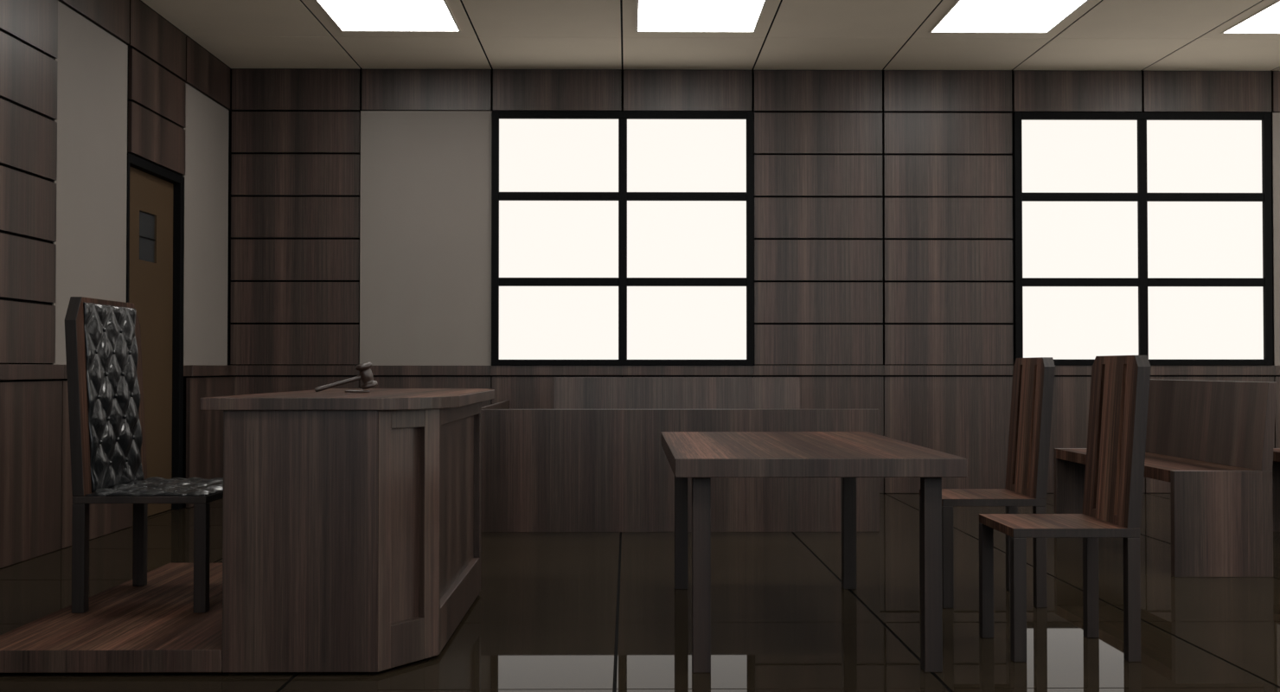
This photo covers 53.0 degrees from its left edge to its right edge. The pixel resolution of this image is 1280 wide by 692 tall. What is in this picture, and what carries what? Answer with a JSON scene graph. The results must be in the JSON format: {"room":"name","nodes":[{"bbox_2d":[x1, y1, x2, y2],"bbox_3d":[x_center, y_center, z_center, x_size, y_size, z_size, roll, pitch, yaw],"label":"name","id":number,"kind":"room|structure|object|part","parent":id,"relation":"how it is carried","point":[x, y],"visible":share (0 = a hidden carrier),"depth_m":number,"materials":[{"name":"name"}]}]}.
{"room":"courtroom","nodes":[
{"label":"courtroom","id":0,"kind":"room"},
{"bbox_2d":[0,0,233,568],"bbox_3d":[-3.779,-0.734,5.159,0.275,3.948,13.120,0,-1,-1],"label":"wall","id":1,"kind":"structure","parent":0,"point":[86,85],"depth_m":8.53,"materials":[{"name":"brown wood"}]},
{"bbox_2d":[0,364,236,379],"bbox_3d":[-3.658,0.103,4.509,0.090,0.090,14.356,0,-1,-1],"label":"trim","id":2,"kind":"structure","parent":1,"relation":"attached to","point":[7,371],"depth_m":7.94,"materials":[{"name":"brown wood"}]},
{"bbox_2d":[126,153,184,520],"bbox_3d":[-3.796,-0.039,9.930,0.135,2.718,1.191,0,-1,-1],"label":"door","id":3,"kind":"structure","parent":1,"relation":"in","point":[155,194],"depth_m":10.11,"materials":[{"name":"brown wood"}]},
{"bbox_3d":[-3.824,-0.841,9.901,0.018,0.376,0.360,0,-1,-1],"label":"glass","id":4,"kind":"part","parent":3,"relation":"part of","materials":[{"name":"glass"}]},
{"bbox_2d":[0,492,1279,691],"bbox_3d":[3.447,1.302,5.245,14.510,0.120,13.220,0,-1,-1],"label":"floor","id":5,"kind":"structure","parent":0,"point":[552,611],"depth_m":5.85,"materials":[{"name":"brown tile"}]},
{"bbox_2d":[0,388,494,673],"bbox_3d":[-1.630,0.732,5.855,1.797,1.041,2.170,0,-1,-1],"label":"bench","id":6,"kind":"object","parent":5,"relation":"on","point":[351,528],"visible":0.99,"depth_m":4.80,"materials":[{"name":"brown wood"}]},
{"bbox_2d":[64,296,223,613],"bbox_3d":[-2.178,0.471,5.880,0.619,1.362,0.730,0,-1,-1],"label":"chair","id":7,"kind":"object","parent":6,"relation":"on","point":[104,352],"visible":0.94,"depth_m":5.65,"materials":[{"name":"black leather"}]},
{"bbox_3d":[-2.413,0.912,5.531,0.053,0.468,0.053,0,-1,-1],"label":"leg","id":8,"kind":"part","parent":7,"relation":"part of","materials":[{"name":"brown wood"}]},
{"bbox_3d":[-2.440,0.221,5.881,0.096,0.862,0.730,0,-1,-1],"label":"frame","id":9,"kind":"part","parent":7,"relation":"part of","materials":[{"name":"brown wood"}]},
{"bbox_2d":[83,301,144,492],"bbox_3d":[-2.402,0.229,5.881,0.066,0.832,0.575,0,-1,-1],"label":"cushion","id":10,"kind":"object","parent":7,"relation":"on","point":[114,438],"depth_m":5.83,"materials":[{"name":"black leather"}]},
{"bbox_3d":[-2.420,0.924,6.208,0.053,0.468,0.053,0,-1,-1],"label":"leg","id":11,"kind":"part","parent":7,"relation":"part of","materials":[{"name":"brown wood"}]},
{"bbox_3d":[-2.156,0.668,5.876,0.574,0.032,0.730,0,-1,-1],"label":"seat frame","id":12,"kind":"part","parent":7,"relation":"part of","materials":[{"name":"brown wood"}]},
{"bbox_2d":[84,476,223,496],"bbox_3d":[-2.130,0.638,5.877,0.520,0.027,0.726,0,-1,-1],"label":"seat cushion","id":13,"kind":"object","parent":7,"relation":"on","point":[119,486],"depth_m":5.72,"materials":[{"name":"black leather"}]},
{"bbox_3d":[-1.892,0.913,5.536,0.053,0.468,0.053,0,-1,-1],"label":"leg","id":14,"kind":"part","parent":7,"relation":"part of","materials":[{"name":"brown wood"}]},
{"bbox_3d":[-1.272,0.729,4.816,0.579,0.979,0.035,0,-1,-1],"label":"panel","id":15,"kind":"part","parent":6,"relation":"part of","materials":[{"name":"brown wood"}]},
{"bbox_2d":[314,362,377,391],"bbox_3d":[-1.328,0.141,5.813,0.278,0.137,0.084,0,-1,-24],"label":"gavel","id":16,"kind":"object","parent":6,"relation":"on","point":[366,374],"visible":1,"depth_m":5.82,"materials":[{"name":"brown wood"}]},
{"bbox_3d":[-1.359,0.167,5.817,0.228,0.083,0.022,0,-1,-16],"label":"handle","id":17,"kind":"part","parent":16,"relation":"part of","materials":[{"name":"brown wood"}]},
{"bbox_2d":[345,390,370,392],"bbox_3d":[-1.288,0.206,5.848,0.110,0.010,0.110,0,-1,-1],"label":"block","id":18,"kind":"object","parent":6,"relation":"on","point":[346,391],"visible":1,"depth_m":5.80,"materials":[{"name":"brown wood"}]},
{"bbox_3d":[-0.924,0.688,4.958,0.015,0.750,0.190,-1,-1,33],"label":"recessed panel","id":19,"kind":"part","parent":6,"relation":"part of","materials":[{"name":"brown wood"}]},
{"bbox_3d":[-0.907,0.732,4.957,0.222,0.979,0.307,0,-1,-1],"label":"corner panel","id":20,"kind":"part","parent":6,"relation":"part of","materials":[{"name":"brown wood"}]},
{"bbox_3d":[-0.841,0.693,5.801,0.015,0.732,1.370,0,-1,-1],"label":"recessed panel","id":21,"kind":"part","parent":6,"relation":"part of","materials":[{"name":"brown wood"}]},
{"bbox_3d":[-0.826,0.746,5.820,0.045,0.979,1.466,0,-1,-1],"label":"panel","id":22,"kind":"part","parent":6,"relation":"part of","materials":[{"name":"brown wood"}]},
{"bbox_2d":[554,377,799,409],"bbox_3d":[0.304,0.789,10.196,2.000,1.072,0.576,0,-1,-1],"label":"pew","id":23,"kind":"object","parent":5,"relation":"on","point":[570,393],"visible":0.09,"depth_m":10.43,"materials":[{"name":"brown wood"}]},
{"bbox_2d":[480,400,879,531],"bbox_3d":[0.233,0.895,10.227,2.878,0.860,2.450,0,-1,-1],"label":"box","id":24,"kind":"object","parent":5,"relation":"on","point":[543,470],"visible":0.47,"depth_m":9.00,"materials":[{"name":"brown wood"}]},
{"bbox_3d":[-1.166,0.895,10.238,0.030,0.860,2.400,0,-1,-1],"label":"panel","id":25,"kind":"part","parent":24,"relation":"part of","materials":[{"name":"brown wood"}]},
{"bbox_2d":[660,431,966,672],"bbox_3d":[0.668,0.844,5.784,1.094,0.814,1.995,0,-1,-1],"label":"table","id":26,"kind":"object","parent":5,"relation":"on","point":[700,456],"visible":1,"depth_m":4.86,"materials":[{"name":"brown wood"}]},
{"bbox_3d":[0.216,0.895,6.710,0.069,0.742,0.068,0,-1,-1],"label":"leg","id":27,"kind":"part","parent":26,"relation":"part of","materials":[{"name":"brown wood"}]},
{"bbox_3d":[0.233,0.865,4.885,0.069,0.742,0.068,0,-1,-1],"label":"leg","id":28,"kind":"part","parent":26,"relation":"part of","materials":[{"name":"brown wood"}]},
{"bbox_3d":[1.094,0.895,6.718,0.068,0.742,0.068,0,-1,-1],"label":"leg","id":29,"kind":"part","parent":26,"relation":"part of","materials":[{"name":"brown wood"}]},
{"bbox_3d":[1.112,0.865,4.894,0.068,0.742,0.068,0,-1,-1],"label":"leg","id":30,"kind":"part","parent":26,"relation":"part of","materials":[{"name":"brown wood"}]},
{"bbox_2d":[919,357,1055,607],"bbox_3d":[1.726,0.660,6.415,0.547,1.203,0.500,0,-1,-1],"label":"wooden chair","id":31,"kind":"object","parent":5,"relation":"on","point":[1033,383],"visible":0.79,"depth_m":6.22,"materials":[{"name":"brown wood"}]},
{"bbox_3d":[1.475,1.022,6.631,0.051,0.486,0.050,0,-1,-1],"label":"leg","id":32,"kind":"part","parent":31,"relation":"part of","materials":[{"name":"brown wood"}]},
{"bbox_3d":[1.480,1.014,6.181,0.051,0.486,0.050,0,-1,-1],"label":"leg","id":33,"kind":"part","parent":31,"relation":"part of","materials":[{"name":"brown wood"}]},
{"bbox_3d":[1.702,0.756,6.413,0.500,0.036,0.500,0,-1,-1],"label":"seat","id":34,"kind":"part","parent":31,"relation":"part of","materials":[{"name":"brown wood"}]},
{"bbox_3d":[1.924,1.022,6.635,0.051,0.486,0.050,0,-1,-1],"label":"leg","id":35,"kind":"part","parent":31,"relation":"part of","materials":[{"name":"brown wood"}]},
{"bbox_3d":[1.950,0.398,6.421,0.098,0.680,0.500,0,-1,-1],"label":"backrest","id":36,"kind":"part","parent":31,"relation":"part of","materials":[{"name":"brown wood"}]},
{"bbox_3d":[1.929,1.014,6.186,0.051,0.486,0.050,0,-1,-1],"label":"leg","id":37,"kind":"part","parent":31,"relation":"part of","materials":[{"name":"brown wood"}]},
{"bbox_2d":[979,355,1150,662],"bbox_3d":[1.735,0.641,5.280,0.547,1.203,0.500,0,-1,-1],"label":"wooden chair","id":38,"kind":"object","parent":5,"relation":"on","point":[1119,384],"visible":1,"depth_m":5.15,"materials":[{"name":"brown wood"}]},
{"bbox_3d":[1.484,1.003,5.496,0.051,0.486,0.050,0,-1,-1],"label":"leg","id":39,"kind":"part","parent":38,"relation":"part of","materials":[{"name":"brown wood"}]},
{"bbox_3d":[1.489,0.995,5.046,0.051,0.486,0.050,0,-1,-1],"label":"leg","id":40,"kind":"part","parent":38,"relation":"part of","materials":[{"name":"brown wood"}]},
{"bbox_3d":[1.711,0.738,5.278,0.500,0.036,0.500,0,-1,-1],"label":"seat","id":41,"kind":"part","parent":38,"relation":"part of","materials":[{"name":"brown wood"}]},
{"bbox_3d":[1.933,1.003,5.501,0.051,0.486,0.050,0,-1,-1],"label":"leg","id":42,"kind":"part","parent":38,"relation":"part of","materials":[{"name":"brown wood"}]},
{"bbox_3d":[1.959,0.379,5.286,0.098,0.680,0.500,0,-1,-1],"label":"backrest","id":43,"kind":"part","parent":38,"relation":"part of","materials":[{"name":"brown wood"}]},
{"bbox_3d":[1.938,0.996,5.051,0.051,0.486,0.050,0,-1,-1],"label":"leg","id":44,"kind":"part","parent":38,"relation":"part of","materials":[{"name":"brown wood"}]},
{"bbox_2d":[1053,379,1277,576],"bbox_3d":[3.223,0.753,8.073,0.576,1.072,2.000,0,-1,-1],"label":"pew","id":45,"kind":"object","parent":5,"relation":"on","point":[1212,441],"visible":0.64,"depth_m":7.15,"materials":[{"name":"brown wood"}]},
{"bbox_3d":[3.198,1.014,9.043,0.545,0.583,0.050,0,-1,-1],"label":"panel","id":46,"kind":"part","parent":45,"relation":"part of","materials":[{"name":"brown wood"}]},
{"bbox_3d":[3.208,0.741,8.073,0.544,0.067,1.899,0,-1,-1],"label":"seat","id":47,"kind":"part","parent":45,"relation":"part of","materials":[{"name":"brown wood"}]},
{"bbox_3d":[3.465,0.462,8.080,0.092,0.488,2.000,0,-1,-1],"label":"backrest","id":48,"kind":"part","parent":45,"relation":"part of","materials":[{"name":"brown wood"}]},
{"bbox_3d":[3.217,0.981,7.094,0.545,0.583,0.050,0,-1,-1],"label":"panel","id":49,"kind":"part","parent":45,"relation":"part of","materials":[{"name":"brown wood"}]},
{"bbox_2d":[1272,448,1279,531],"bbox_3d":[4.613,0.753,8.086,0.576,1.072,2.000,0,-1,-1],"label":"pew","id":50,"kind":"object","parent":5,"relation":"on","point":[1276,466],"visible":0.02,"depth_m":9.03,"materials":[{"name":"brown wood"}]},
{"bbox_3d":[4.598,0.741,8.086,0.544,0.067,1.899,0,-1,-1],"label":"seat","id":51,"kind":"part","parent":50,"relation":"part of","materials":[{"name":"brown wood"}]},
{"bbox_2d":[140,0,1279,70],"bbox_3d":[3.447,-2.715,5.312,14.510,0.120,13.220,0,-1,-1],"label":"ceiling","id":52,"kind":"structure","parent":0,"point":[790,35],"depth_m":10.73,"materials":[{"name":"beige tile"}]},
{"bbox_2d":[314,0,460,31],"bbox_3d":[-1.943,-2.575,9.968,0.980,0.006,0.980,0,-1,-1],"label":"recessed light","id":53,"kind":"object","parent":52,"relation":"in","point":[402,16],"visible":1,"depth_m":10.00,"materials":[{"name":"white plastic"}]},
{"bbox_2d":[635,0,767,32],"bbox_3d":[0.457,-2.574,9.992,0.980,0.006,0.980,0,-1,-1],"label":"recessed light","id":54,"kind":"object","parent":52,"relation":"in","point":[651,16],"visible":1,"depth_m":10.00,"materials":[{"name":"white plastic"}]},
{"bbox_2d":[928,0,1088,32],"bbox_3d":[2.857,-2.574,10.015,0.980,0.006,0.980,0,-1,-1],"label":"recessed light","id":55,"kind":"object","parent":52,"relation":"in","point":[963,16],"visible":1,"depth_m":10.00,"materials":[{"name":"white plastic"}]},
{"bbox_2d":[1220,0,1279,33],"bbox_3d":[5.256,-2.573,10.039,0.980,0.006,0.980,0,-1,-1],"label":"recessed light","id":56,"kind":"object","parent":52,"relation":"in","point":[1267,20],"visible":1,"depth_m":10.22,"materials":[{"name":"white plastic"}]},
{"bbox_2d":[226,68,1279,492],"bbox_3d":[3.388,-0.622,11.863,14.700,3.948,0.150,0,-1,-1],"label":"wall","id":57,"kind":"structure","parent":0,"point":[360,200],"depth_m":11.77,"materials":[{"name":"brown wood"}]},
{"bbox_2d":[491,110,754,365],"bbox_3d":[-0.159,-0.985,11.770,2.401,2.332,0.080,0,-1,-1],"label":"window","id":58,"kind":"structure","parent":57,"relation":"in","point":[619,238],"depth_m":11.77,"materials":[{"name":"white glass"}]},
{"bbox_2d":[236,365,1279,375],"bbox_3d":[3.445,0.224,11.772,14.388,0.090,0.030,0,-1,-1],"label":"trim","id":59,"kind":"structure","parent":57,"relation":"attached to","point":[240,370],"depth_m":11.73,"materials":[{"name":"brown wood"}]},
{"bbox_2d":[1012,111,1273,365],"bbox_3d":[4.625,-0.986,11.816,2.367,2.330,0.080,0,-1,-1],"label":"window","id":60,"kind":"structure","parent":57,"relation":"in","point":[1149,234],"depth_m":11.81,"materials":[{"name":"white glass"}]}
]}

